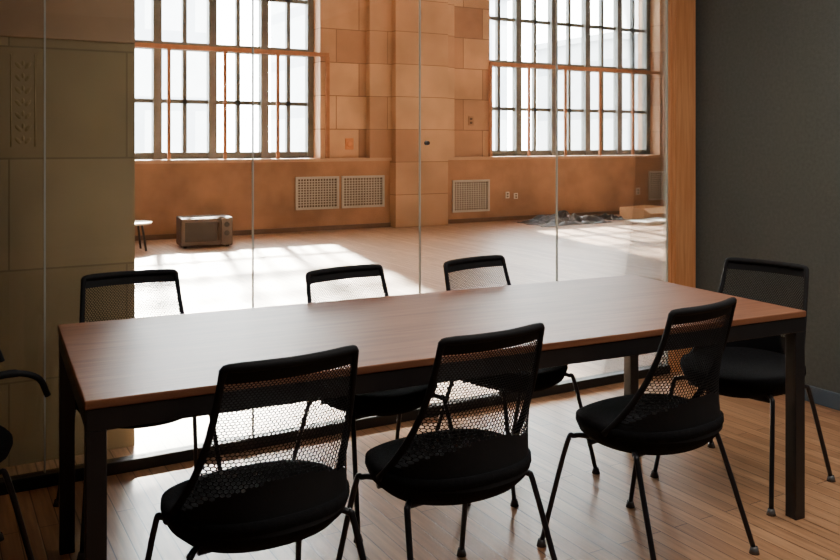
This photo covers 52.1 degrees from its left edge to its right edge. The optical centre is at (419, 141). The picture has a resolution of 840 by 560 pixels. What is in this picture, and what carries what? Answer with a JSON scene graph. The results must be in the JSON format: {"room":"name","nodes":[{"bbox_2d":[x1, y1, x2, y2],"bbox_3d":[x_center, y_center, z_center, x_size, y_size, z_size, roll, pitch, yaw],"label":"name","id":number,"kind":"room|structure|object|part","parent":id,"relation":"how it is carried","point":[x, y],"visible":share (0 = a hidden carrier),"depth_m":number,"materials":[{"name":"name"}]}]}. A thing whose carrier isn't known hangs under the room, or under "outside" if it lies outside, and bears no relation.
{"room":"meeting room","nodes":[
{"label":"meeting room","id":0,"kind":"room"},
{"bbox_2d":[0,36,134,467],"bbox_3d":[-3.548,-2.140,3.008,4.785,7.000,0.770,0,0,-29],"label":"wall pier","id":1,"kind":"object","parent":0,"point":[90,85],"visible":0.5,"depth_m":3.69,"materials":[{"name":"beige paint"}]},
{"bbox_2d":[10,54,35,146],"bbox_3d":[-1.675,-0.175,3.628,0.098,0.390,0.009,0,0,-29],"label":"trim","id":2,"kind":"structure","parent":1,"relation":"attached to","point":[17,64],"depth_m":3.62,"materials":[{"name":"stone"}]},
{"bbox_2d":[0,0,134,43],"bbox_3d":[-3.356,-0.580,2.668,4.785,0.280,0.010,0,0,-29],"label":"trim","id":3,"kind":"structure","parent":1,"relation":"attached to","point":[79,20],"depth_m":3.71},
{"bbox_2d":[135,222,390,240],"bbox_3d":[-4.989,1.325,11.226,10.370,0.070,0.025,0,0,-29],"label":"baseboard","id":4,"kind":"structure","parent":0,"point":[371,225],"depth_m":12.94,"materials":[{"name":"brown wood"}]},
{"bbox_2d":[152,0,590,159],"bbox_3d":[-1.765,-1.640,13.478,18.200,6.000,0.600,0,0,-29],"label":"wall","id":5,"kind":"structure","parent":0,"point":[339,25],"depth_m":13.59,"materials":[{"name":"stone"}]},
{"bbox_2d":[135,0,313,159],"bbox_3d":[-3.435,-2.195,12.550,4.000,4.890,0.130,0,0,-29],"label":"window","id":6,"kind":"structure","parent":5,"relation":"in","point":[156,100],"depth_m":12.92,"materials":[{"name":"metal"}]},
{"bbox_2d":[135,161,389,235],"bbox_3d":[-5.010,0.830,11.263,10.370,1.060,0.060,0,0,-29],"label":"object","id":7,"kind":"structure","parent":5,"relation":"attached to","point":[163,192],"depth_m":12.60,"materials":[{"name":"paint"}]},
{"bbox_2d":[135,158,391,163],"bbox_3d":[-4.995,0.275,11.237,10.370,0.050,0.120,0,0,-29],"label":"trim","id":8,"kind":"structure","parent":5,"relation":"attached to","point":[292,159],"depth_m":12.64,"materials":[{"name":"stone"}]},
{"bbox_2d":[135,42,329,159],"bbox_3d":[-3.177,-0.561,12.277,4.076,1.622,0.044,0,0,-29],"label":"guard rail","id":9,"kind":"object","parent":8,"relation":"on","point":[168,47],"visible":0.66,"depth_m":12.51,"materials":[{"name":"orange metal"}]},
{"bbox_3d":[-3.527,-0.530,12.079,0.044,1.560,0.036,0,0,-29],"label":"post","id":10,"kind":"part","parent":9,"relation":"part of","materials":[{"name":"orange metal"}]},
{"bbox_3d":[-2.827,-0.530,12.475,0.044,1.560,0.036,0,0,-29],"label":"post","id":11,"kind":"part","parent":9,"relation":"part of","materials":[{"name":"orange metal"}]},
{"bbox_3d":[-3.177,-1.341,12.277,4.060,0.062,0.044,0,0,-29],"label":"rail","id":12,"kind":"part","parent":9,"relation":"part of","materials":[{"name":"orange metal"}]},
{"bbox_3d":[-2.127,-0.530,12.871,0.044,1.560,0.036,0,0,-29],"label":"post","id":13,"kind":"part","parent":9,"relation":"part of","materials":[{"name":"orange metal"}]},
{"bbox_3d":[-1.427,-0.530,13.267,0.056,1.560,0.036,0,0,-29],"label":"post","id":14,"kind":"part","parent":9,"relation":"part of","materials":[{"name":"orange metal"}]},
{"bbox_2d":[295,176,338,209],"bbox_3d":[-1.567,0.780,13.159,0.710,0.500,0.030,0,0,-29],"label":"air vent","id":15,"kind":"object","parent":5,"relation":"attached to","point":[311,193],"visible":1,"depth_m":13.15,"materials":[{"name":"metal"}]},
{"bbox_2d":[345,138,353,149],"bbox_3d":[-1.099,0.030,13.479,0.140,0.180,0.066,0,0,-29],"label":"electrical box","id":16,"kind":"object","parent":5,"relation":"attached to","point":[349,142],"visible":1,"depth_m":13.46,"materials":[{"name":"orange plastic"}]},
{"bbox_2d":[341,175,384,207],"bbox_3d":[-0.893,0.780,13.540,0.740,0.500,0.030,0,0,-29],"label":"air vent","id":17,"kind":"object","parent":5,"relation":"attached to","point":[356,191],"visible":1,"depth_m":13.53,"materials":[{"name":"metal"}]},
{"bbox_2d":[468,116,473,125],"bbox_3d":[0.865,-0.360,14.617,0.110,0.160,0.026,0,0,-29],"label":"electrical outlet","id":18,"kind":"object","parent":5,"relation":"attached to","point":[470,118],"visible":1,"depth_m":14.61,"materials":[{"name":"brown plastic"}]},
{"bbox_2d":[452,179,489,212],"bbox_3d":[0.865,0.910,14.535,0.740,0.540,0.030,0,0,-29],"label":"air vent","id":19,"kind":"object","parent":5,"relation":"attached to","point":[467,195],"visible":1,"depth_m":14.53,"materials":[{"name":"metal"}]},
{"bbox_2d":[448,158,633,218],"bbox_3d":[3.332,0.830,15.982,6.860,1.060,0.060,0,0,-29],"label":"wainscoting","id":20,"kind":"structure","parent":5,"relation":"attached to","point":[584,184],"depth_m":15.34,"materials":[{"name":"paint"}]},
{"bbox_2d":[448,155,634,159],"bbox_3d":[3.347,0.275,15.956,6.860,0.050,0.120,0,0,-29],"label":"trim","id":21,"kind":"structure","parent":5,"relation":"attached to","point":[591,156],"depth_m":15.16,"materials":[{"name":"stone"}]},
{"bbox_2d":[489,62,633,156],"bbox_3d":[2.985,-0.561,15.763,4.136,1.622,0.044,0,0,-29],"label":"guard rail","id":22,"kind":"object","parent":21,"relation":"on","point":[528,66],"visible":0.76,"depth_m":15.54,"materials":[{"name":"orange metal"}]},
{"bbox_3d":[1.210,-0.530,14.759,0.056,1.560,0.036,0,0,-29],"label":"post","id":23,"kind":"part","parent":22,"relation":"part of","materials":[{"name":"orange metal"}]},
{"bbox_3d":[1.920,-0.530,15.161,0.044,1.560,0.036,0,0,-29],"label":"post","id":24,"kind":"part","parent":22,"relation":"part of","materials":[{"name":"orange metal"}]},
{"bbox_3d":[2.985,-1.341,15.763,4.120,0.062,0.044,0,0,-29],"label":"rail","id":25,"kind":"part","parent":22,"relation":"part of","materials":[{"name":"orange metal"}]},
{"bbox_3d":[2.630,-0.530,15.562,0.044,1.560,0.036,0,0,-29],"label":"post","id":26,"kind":"part","parent":22,"relation":"part of","materials":[{"name":"orange metal"}]},
{"bbox_3d":[3.341,-0.530,15.964,0.044,1.560,0.036,0,0,-29],"label":"post","id":27,"kind":"part","parent":22,"relation":"part of","materials":[{"name":"orange metal"}]},
{"bbox_3d":[4.051,-0.530,16.366,0.044,1.560,0.036,0,0,-29],"label":"post","id":28,"kind":"part","parent":22,"relation":"part of","materials":[{"name":"orange metal"}]},
{"bbox_2d":[490,0,634,155],"bbox_3d":[2.788,-2.195,16.071,4.000,4.890,0.130,0,0,-29],"label":"window","id":29,"kind":"structure","parent":5,"relation":"in","point":[516,19],"depth_m":15.87,"materials":[{"name":"metal"}]},
{"bbox_2d":[366,0,391,157],"bbox_3d":[-0.652,-2.695,13.694,0.390,5.890,0.120,0,0,-29],"label":"pillar","id":30,"kind":"structure","parent":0,"point":[378,12],"depth_m":13.64,"materials":[{"name":"brown stone"}]},
{"bbox_2d":[390,0,447,227],"bbox_3d":[-0.026,-2.140,13.968,0.970,7.000,0.260,0,0,-29],"label":"pillar","id":31,"kind":"structure","parent":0,"point":[404,165],"depth_m":13.82,"materials":[{"name":"brown stone"}]},
{"bbox_2d":[0,214,839,559],"bbox_3d":[2.002,1.410,6.820,18.200,0.100,15.900,0,0,-29],"label":"floor","id":32,"kind":"structure","parent":0,"point":[694,514],"depth_m":3.59,"materials":[{"name":"brown wood"}]},
{"bbox_2d":[0,350,50,559],"bbox_3d":[-1.470,0.931,2.598,0.528,0.858,0.554,0,0,-39],"label":"mesh chair","id":33,"kind":"object","parent":32,"relation":"on","point":[6,439],"visible":1,"depth_m":2.54,"materials":[{"name":"black fabric"}]},
{"bbox_3d":[-1.553,0.819,2.826,0.366,0.317,0.097,0,0,-39],"label":"armrest","id":34,"kind":"part","parent":33,"relation":"part of","materials":[{"name":"black plastic"}]},
{"bbox_3d":[-1.481,0.938,2.589,0.456,0.118,0.472,0,0,-39],"label":"seat","id":35,"kind":"part","parent":33,"relation":"part of","materials":[{"name":"black fabric"}]},
{"bbox_3d":[-1.212,1.156,2.547,0.164,0.392,0.096,0,0,-40],"label":"leg","id":36,"kind":"part","parent":33,"relation":"part of","materials":[{"name":"metal"}]},
{"bbox_3d":[-1.262,0.819,2.474,0.366,0.317,0.097,0,0,-40],"label":"armrest","id":37,"kind":"part","parent":33,"relation":"part of","materials":[{"name":"black plastic"}]},
{"bbox_2d":[53,269,221,559],"bbox_3d":[-1.011,0.931,3.138,0.553,0.858,0.522,0,0,-29],"label":"mesh chair","id":38,"kind":"object","parent":32,"relation":"on","point":[149,276],"visible":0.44,"depth_m":3.32,"materials":[{"name":"black fabric"}]},
{"bbox_3d":[-1.287,1.154,3.165,0.192,0.397,0.034,0,0,33],"label":"leg","id":39,"kind":"part","parent":38,"relation":"part of","materials":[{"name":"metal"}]},
{"bbox_3d":[-1.109,1.156,2.887,0.027,0.392,0.179,0,0,-1],"label":"leg","id":40,"kind":"part","parent":38,"relation":"part of","materials":[{"name":"metal"}]},
{"bbox_3d":[-1.016,0.938,3.147,0.472,0.118,0.456,0,0,-29],"label":"seat","id":41,"kind":"part","parent":38,"relation":"part of","materials":[{"name":"black fabric"}]},
{"bbox_3d":[-1.076,0.714,3.253,0.489,0.426,0.257,0,0,-29],"label":"frame","id":42,"kind":"part","parent":38,"relation":"part of","materials":[{"name":"black plastic"}]},
{"bbox_3d":[-0.893,1.154,3.388,0.034,0.397,0.192,0,0,-2],"label":"leg","id":43,"kind":"part","parent":38,"relation":"part of","materials":[{"name":"metal"}]},
{"bbox_3d":[-0.746,1.156,3.093,0.179,0.392,0.027,0,0,32],"label":"leg","id":44,"kind":"part","parent":38,"relation":"part of","materials":[{"name":"metal"}]},
{"bbox_2d":[135,220,152,250],"bbox_3d":[-3.627,1.183,10.758,0.540,0.360,0.540,0,0,-29],"label":"stool","id":45,"kind":"object","parent":32,"relation":"on","point":[138,223],"visible":0.48,"depth_m":10.71,"materials":[{"name":"white laminate"}]},
{"bbox_3d":[-3.574,1.194,10.951,0.028,0.338,0.088,0,0,16],"label":"leg","id":46,"kind":"part","parent":45,"relation":"part of","materials":[{"name":"black metal"}]},
{"bbox_3d":[-3.627,1.015,10.758,0.540,0.025,0.540,0,0,-29],"label":"seat","id":47,"kind":"part","parent":45,"relation":"part of","materials":[{"name":"white laminate"}]},
{"bbox_3d":[-3.435,1.194,10.705,0.088,0.338,0.028,0,0,16],"label":"leg","id":48,"kind":"part","parent":45,"relation":"part of","materials":[{"name":"black metal"}]},
{"bbox_2d":[176,214,232,247],"bbox_3d":[-2.819,1.167,11.256,0.660,0.385,0.470,0,0,-23],"label":"microwave oven","id":49,"kind":"object","parent":32,"relation":"on","point":[194,230],"visible":1,"depth_m":11.07,"materials":[{"name":"brown metal"}]},
{"bbox_3d":[-2.809,1.157,11.044,0.490,0.345,0.024,0,0,-23],"label":"door","id":50,"kind":"part","parent":49,"relation":"part of","materials":[{"name":"silver metal"}]},
{"bbox_3d":[-2.598,1.155,11.110,0.020,0.230,0.024,0,0,-23],"label":"door handle","id":51,"kind":"part","parent":49,"relation":"part of","materials":[{"name":"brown metal"}]},
{"bbox_3d":[-2.511,1.157,11.174,0.140,0.345,0.024,0,0,-23],"label":"control panel","id":52,"kind":"part","parent":49,"relation":"part of","materials":[{"name":"metal"}]},
{"bbox_2d":[145,345,366,559],"bbox_3d":[-0.428,0.931,2.227,0.553,0.858,0.522,0,0,-34],"label":"mesh chair","id":53,"kind":"object","parent":32,"relation":"on","point":[265,505],"visible":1,"depth_m":2.03,"materials":[{"name":"black fabric"}]},
{"bbox_3d":[-0.696,1.156,2.249,0.179,0.392,0.027,0,0,27],"label":"leg","id":54,"kind":"part","parent":53,"relation":"part of","materials":[{"name":"metal"}]},
{"bbox_3d":[-0.524,1.154,1.968,0.034,0.397,0.192,0,0,-7],"label":"leg","id":55,"kind":"part","parent":53,"relation":"part of","materials":[{"name":"metal"}]},
{"bbox_3d":[-0.430,0.976,2.231,0.370,0.048,0.210,0,0,-34],"label":"seat frame","id":56,"kind":"part","parent":53,"relation":"part of","materials":[{"name":"metal"}]},
{"bbox_3d":[-0.421,0.938,2.218,0.472,0.118,0.456,0,0,-34],"label":"seat","id":57,"kind":"part","parent":53,"relation":"part of","materials":[{"name":"black fabric"}]},
{"bbox_3d":[-0.352,1.156,2.486,0.027,0.392,0.179,0,0,-6],"label":"leg","id":58,"kind":"part","parent":53,"relation":"part of","materials":[{"name":"metal"}]},
{"bbox_3d":[-0.151,1.154,2.224,0.192,0.397,0.034,0,0,28],"label":"leg","id":59,"kind":"part","parent":53,"relation":"part of","materials":[{"name":"metal"}]},
{"bbox_2d":[0,364,669,495],"bbox_3d":[-1.923,1.335,3.163,7.768,0.050,0.060,0,0,-29],"label":"trim","id":60,"kind":"structure","parent":32,"relation":"on","point":[126,464],"depth_m":3.81,"materials":[{"name":"metal"}]},
{"bbox_2d":[0,0,45,480],"bbox_3d":[-1.857,-0.065,3.201,0.854,2.750,0.012,0,0,-29],"label":"window","id":61,"kind":"structure","parent":60,"relation":"attached to","point":[44,0],"depth_m":3.40,"materials":[{"name":"clear glass"}]},
{"bbox_2d":[46,0,253,472],"bbox_3d":[-1.113,-0.065,3.621,0.853,2.750,0.012,0,0,-29],"label":"window","id":62,"kind":"structure","parent":60,"relation":"attached to","point":[252,0],"depth_m":3.83,"materials":[{"name":"clear glass"}]},
{"bbox_2d":[268,0,420,433],"bbox_3d":[-0.370,-0.065,4.042,0.853,2.750,0.012,0,0,-29],"label":"window","id":63,"kind":"structure","parent":60,"relation":"attached to","point":[419,0],"depth_m":4.25,"materials":[{"name":"clear glass"}]},
{"bbox_2d":[424,0,557,400],"bbox_3d":[0.379,-0.065,4.454,0.854,2.750,0.031,0,0,-29],"label":"glass panel","id":64,"kind":"object","parent":60,"relation":"attached to","point":[425,142],"depth_m":4.67,"materials":[{"name":"clear glass"}]},
{"bbox_2d":[567,0,667,381],"bbox_3d":[1.103,-0.065,4.875,0.819,2.750,0.012,0,0,-29],"label":"glass panel","id":65,"kind":"object","parent":60,"relation":"attached to","point":[646,20],"depth_m":5.01,"materials":[{"name":"clear glass"}]},
{"bbox_2d":[291,264,470,542],"bbox_3d":[-0.166,0.931,3.271,0.553,0.858,0.522,0,0,-38],"label":"mesh chair","id":66,"kind":"object","parent":32,"relation":"on","point":[399,401],"visible":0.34,"depth_m":3.19,"materials":[{"name":"black fabric"}]},
{"bbox_3d":[-0.443,1.154,3.260,0.192,0.397,0.034,0,0,25],"label":"leg","id":67,"kind":"part","parent":66,"relation":"part of","materials":[{"name":"metal"}]},
{"bbox_3d":[-0.164,0.976,3.268,0.370,0.048,0.210,0,0,-37],"label":"seat frame","id":68,"kind":"part","parent":66,"relation":"part of","materials":[{"name":"metal"}]},
{"bbox_3d":[-0.247,0.714,3.376,0.489,0.426,0.257,0,0,-37],"label":"frame","id":69,"kind":"part","parent":66,"relation":"part of","materials":[{"name":"black plastic"}]},
{"bbox_3d":[-0.228,1.156,3.009,0.027,0.392,0.179,0,0,-9],"label":"leg","id":70,"kind":"part","parent":66,"relation":"part of","materials":[{"name":"metal"}]},
{"bbox_3d":[-0.173,0.938,3.280,0.472,0.118,0.456,0,0,-37],"label":"seat","id":71,"kind":"part","parent":66,"relation":"part of","materials":[{"name":"black fabric"}]},
{"bbox_3d":[-0.084,1.154,3.535,0.034,0.397,0.192,0,0,-10],"label":"leg","id":72,"kind":"part","parent":66,"relation":"part of","materials":[{"name":"metal"}]},
{"bbox_3d":[0.103,1.156,3.263,0.179,0.392,0.027,0,0,24],"label":"leg","id":73,"kind":"part","parent":66,"relation":"part of","materials":[{"name":"metal"}]},
{"bbox_2d":[58,275,805,559],"bbox_3d":[0.093,0.985,2.989,2.440,0.750,0.948,0,0,-26],"label":"conference table","id":74,"kind":"object","parent":32,"relation":"on","point":[119,373],"visible":0.94,"depth_m":2.77,"materials":[{"name":"brown wood"}]},
{"bbox_3d":[-1.174,1.022,2.859,0.047,0.675,0.047,0,0,-26],"label":"leg","id":75,"kind":"part","parent":74,"relation":"part of","materials":[{"name":"black metal"}]},
{"bbox_3d":[-0.777,1.022,2.059,0.047,0.675,0.047,0,0,-26],"label":"leg","id":76,"kind":"part","parent":74,"relation":"part of","materials":[{"name":"black metal"}]},
{"bbox_3d":[0.093,0.659,2.989,2.434,0.052,0.942,0,0,-26],"label":"frame","id":77,"kind":"part","parent":74,"relation":"part of","materials":[{"name":"black metal"}]},
{"bbox_3d":[0.963,1.022,3.920,0.047,0.675,0.047,0,0,-26],"label":"leg","id":78,"kind":"part","parent":74,"relation":"part of","materials":[{"name":"black metal"}]},
{"bbox_3d":[1.361,1.022,3.119,0.047,0.675,0.047,0,0,-26],"label":"leg","id":79,"kind":"part","parent":74,"relation":"part of","materials":[{"name":"black metal"}]},
{"bbox_2d":[336,322,557,559],"bbox_3d":[0.075,0.931,2.493,0.553,0.858,0.522,0,0,-34],"label":"mesh chair","id":80,"kind":"object","parent":32,"relation":"on","point":[463,466],"visible":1,"depth_m":2.30,"materials":[{"name":"black fabric"}]},
{"bbox_3d":[-0.194,1.156,2.515,0.179,0.392,0.027,0,0,27],"label":"leg","id":81,"kind":"part","parent":80,"relation":"part of","materials":[{"name":"metal"}]},
{"bbox_3d":[0.072,0.976,2.497,0.370,0.048,0.210,0,0,-34],"label":"seat frame","id":82,"kind":"part","parent":80,"relation":"part of","materials":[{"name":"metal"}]},
{"bbox_3d":[-0.022,1.154,2.233,0.034,0.397,0.192,0,0,-7],"label":"leg","id":83,"kind":"part","parent":80,"relation":"part of","materials":[{"name":"metal"}]},
{"bbox_3d":[0.081,0.938,2.484,0.472,0.118,0.456,0,0,-34],"label":"seat","id":84,"kind":"part","parent":80,"relation":"part of","materials":[{"name":"black fabric"}]},
{"bbox_3d":[0.150,0.714,2.384,0.489,0.426,0.257,0,0,-34],"label":"frame","id":85,"kind":"part","parent":80,"relation":"part of","materials":[{"name":"black plastic"}]},
{"bbox_3d":[0.150,1.156,2.751,0.027,0.392,0.179,0,0,-6],"label":"leg","id":86,"kind":"part","parent":80,"relation":"part of","materials":[{"name":"metal"}]},
{"bbox_3d":[0.352,1.154,2.490,0.192,0.397,0.034,0,0,28],"label":"leg","id":87,"kind":"part","parent":80,"relation":"part of","materials":[{"name":"metal"}]},
{"bbox_2d":[435,255,599,506],"bbox_3d":[0.380,0.931,3.562,0.553,0.858,0.522,0,0,-41],"label":"mesh chair","id":88,"kind":"object","parent":32,"relation":"on","point":[548,377],"visible":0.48,"depth_m":3.58,"materials":[{"name":"black fabric"}]},
{"bbox_3d":[0.104,1.154,3.537,0.192,0.397,0.034,0,0,22],"label":"leg","id":89,"kind":"part","parent":88,"relation":"part of","materials":[{"name":"metal"}]},
{"bbox_3d":[0.294,0.714,3.663,0.489,0.426,0.257,0,0,-40],"label":"frame","id":90,"kind":"part","parent":88,"relation":"part of","materials":[{"name":"black plastic"}]},
{"bbox_3d":[0.331,1.156,3.297,0.027,0.392,0.179,0,0,-12],"label":"leg","id":91,"kind":"part","parent":88,"relation":"part of","materials":[{"name":"metal"}]},
{"bbox_3d":[0.448,1.154,3.830,0.034,0.397,0.192,0,0,-13],"label":"leg","id":92,"kind":"part","parent":88,"relation":"part of","materials":[{"name":"metal"}]},
{"bbox_3d":[0.373,0.938,3.571,0.472,0.118,0.456,0,0,-40],"label":"seat","id":93,"kind":"part","parent":88,"relation":"part of","materials":[{"name":"black fabric"}]},
{"bbox_3d":[0.649,1.156,3.569,0.179,0.392,0.027,0,0,21],"label":"leg","id":94,"kind":"part","parent":88,"relation":"part of","materials":[{"name":"metal"}]},
{"bbox_2d":[517,210,611,226],"bbox_3d":[2.442,1.264,14.521,1.698,0.193,0.940,0,0,-29],"label":"plastic sheet","id":95,"kind":"object","parent":32,"relation":"on","point":[564,218],"visible":0.97,"depth_m":14.38,"materials":[{"name":"grey plastic"}]},
{"bbox_2d":[592,213,625,219],"bbox_3d":[3.323,1.306,15.245,0.311,0.108,0.649,0,0,-29],"label":"cloth","id":96,"kind":"object","parent":32,"relation":"on","point":[606,216],"visible":0.86,"depth_m":15.08,"materials":[{"name":"grey fabric"}]},
{"bbox_2d":[620,206,631,218],"bbox_3d":[4.077,1.260,15.332,0.840,0.200,0.670,0,0,-41],"label":"cardboard box","id":97,"kind":"object","parent":32,"relation":"on","point":[625,212],"visible":0.08,"depth_m":15.22,"materials":[{"name":"brown cardboard"}]},
{"bbox_2d":[536,297,759,559],"bbox_3d":[0.752,0.931,2.865,0.553,0.858,0.522,0,0,-40],"label":"mesh chair","id":98,"kind":"object","parent":32,"relation":"on","point":[639,424],"visible":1,"depth_m":2.67,"materials":[{"name":"black fabric"}]},
{"bbox_3d":[0.483,1.156,2.863,0.179,0.392,0.027,0,0,22],"label":"leg","id":99,"kind":"part","parent":98,"relation":"part of","materials":[{"name":"metal"}]},
{"bbox_3d":[0.749,0.976,2.868,0.370,0.048,0.210,0,0,-39],"label":"seat frame","id":100,"kind":"part","parent":98,"relation":"part of","materials":[{"name":"metal"}]},
{"bbox_3d":[0.805,1.156,3.129,0.027,0.392,0.179,0,0,-11],"label":"leg","id":101,"kind":"part","parent":98,"relation":"part of","materials":[{"name":"metal"}]},
{"bbox_3d":[0.679,1.154,2.598,0.034,0.397,0.192,0,0,-12],"label":"leg","id":102,"kind":"part","parent":98,"relation":"part of","materials":[{"name":"metal"}]},
{"bbox_3d":[0.759,0.938,2.857,0.472,0.118,0.456,0,0,-39],"label":"seat","id":103,"kind":"part","parent":98,"relation":"part of","materials":[{"name":"black fabric"}]},
{"bbox_3d":[0.836,0.714,2.763,0.489,0.426,0.257,0,0,-39],"label":"frame","id":104,"kind":"part","parent":98,"relation":"part of","materials":[{"name":"black plastic"}]},
{"bbox_3d":[1.028,1.154,2.886,0.192,0.397,0.034,0,0,23],"label":"leg","id":105,"kind":"part","parent":98,"relation":"part of","materials":[{"name":"metal"}]},
{"bbox_2d":[650,257,835,516],"bbox_3d":[1.297,0.931,3.482,0.522,0.858,0.553,0,0,-42],"label":"mesh chair","id":106,"kind":"object","parent":32,"relation":"on","point":[754,369],"visible":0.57,"depth_m":3.51,"materials":[{"name":"black fabric"}]},
{"bbox_3d":[1.031,1.156,3.521,0.179,0.392,0.027,0,0,-14],"label":"leg","id":107,"kind":"part","parent":106,"relation":"part of","materials":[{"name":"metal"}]},
{"bbox_3d":[1.294,0.976,3.479,0.210,0.048,0.370,0,0,-43],"label":"seat frame","id":108,"kind":"part","parent":106,"relation":"part of","materials":[{"name":"metal"}]},
{"bbox_3d":[1.305,0.938,3.489,0.456,0.118,0.472,0,0,-43],"label":"seat","id":109,"kind":"part","parent":106,"relation":"part of","materials":[{"name":"black fabric"}]},
{"bbox_3d":[1.395,0.714,3.571,0.257,0.426,0.489,0,0,-43],"label":"frame","id":110,"kind":"part","parent":106,"relation":"part of","materials":[{"name":"black plastic"}]},
{"bbox_3d":[1.313,1.156,3.213,0.027,0.392,0.179,0,0,19],"label":"leg","id":111,"kind":"part","parent":106,"relation":"part of","materials":[{"name":"metal"}]},
{"bbox_3d":[1.568,1.154,3.422,0.192,0.397,0.034,0,0,-15],"label":"leg","id":112,"kind":"part","parent":106,"relation":"part of","materials":[{"name":"metal"}]},
{"bbox_2d":[448,0,453,156],"bbox_3d":[0.453,-2.695,14.319,0.210,5.890,0.120,0,0,-29],"label":"wall","id":113,"kind":"structure","parent":0,"point":[450,2],"depth_m":14.29,"materials":[{"name":"brown stone"}]},
{"bbox_2d":[448,211,619,223],"bbox_3d":[3.353,1.325,15.945,6.860,0.070,0.025,0,0,-29],"label":"baseboard","id":114,"kind":"structure","parent":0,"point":[525,217],"depth_m":14.90,"materials":[{"name":"brown wood"}]},
{"bbox_2d":[696,0,839,393],"bbox_3d":[3.425,-0.040,2.374,0.300,2.800,6.760,0,0,-29],"label":"wall","id":115,"kind":"structure","parent":0,"point":[768,71],"depth_m":4.71,"materials":[{"name":"painted drywall"}]},
{"bbox_2d":[784,385,839,410],"bbox_3d":[3.327,1.317,2.227,0.015,0.085,6.600,0,0,-29],"label":"baseboard","id":116,"kind":"structure","parent":115,"relation":"attached to","point":[822,397],"depth_m":4.41,"materials":[{"name":"rubber"}]},
{"label":"outside","id":117,"kind":"structure","parent":0,"visible":0},
{"bbox_3d":[-9.890,1.910,47.945,110.000,0.100,66.800,0,0,-29],"label":"ground","id":118,"kind":"structure","parent":117,"visible":0},
{"bbox_2d":[135,0,206,152],"bbox_3d":[-20.039,-3.090,41.514,18.600,9.900,8.600,0,0,-29],"label":"building","id":119,"kind":"structure","parent":118,"relation":"on","point":[171,9],"depth_m":41.56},
{"bbox_2d":[271,0,511,151],"bbox_3d":[-2.104,-4.090,58.554,14.600,11.900,8.600,0,0,-29],"label":"building","id":120,"kind":"structure","parent":118,"relation":"on","point":[297,11],"depth_m":57.12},
{"bbox_2d":[537,32,629,149],"bbox_3d":[19.999,-2.590,64.164,22.600,8.900,8.600,0,0,-29],"label":"building","id":121,"kind":"structure","parent":118,"relation":"on","point":[608,37],"depth_m":58.12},
{"bbox_3d":[6.028,-0.040,7.811,10.215,2.800,0.140,0,0,-29],"label":"wall partition","id":122,"kind":"structure","parent":0,"visible":0},
{"bbox_2d":[668,0,695,371],"bbox_3d":[1.545,-0.040,5.144,0.215,2.800,0.088,0,0,-29],"label":"trim","id":123,"kind":"structure","parent":122,"relation":"attached to","point":[681,13],"depth_m":5.09,"materials":[{"name":"brown wood"}]}
]}

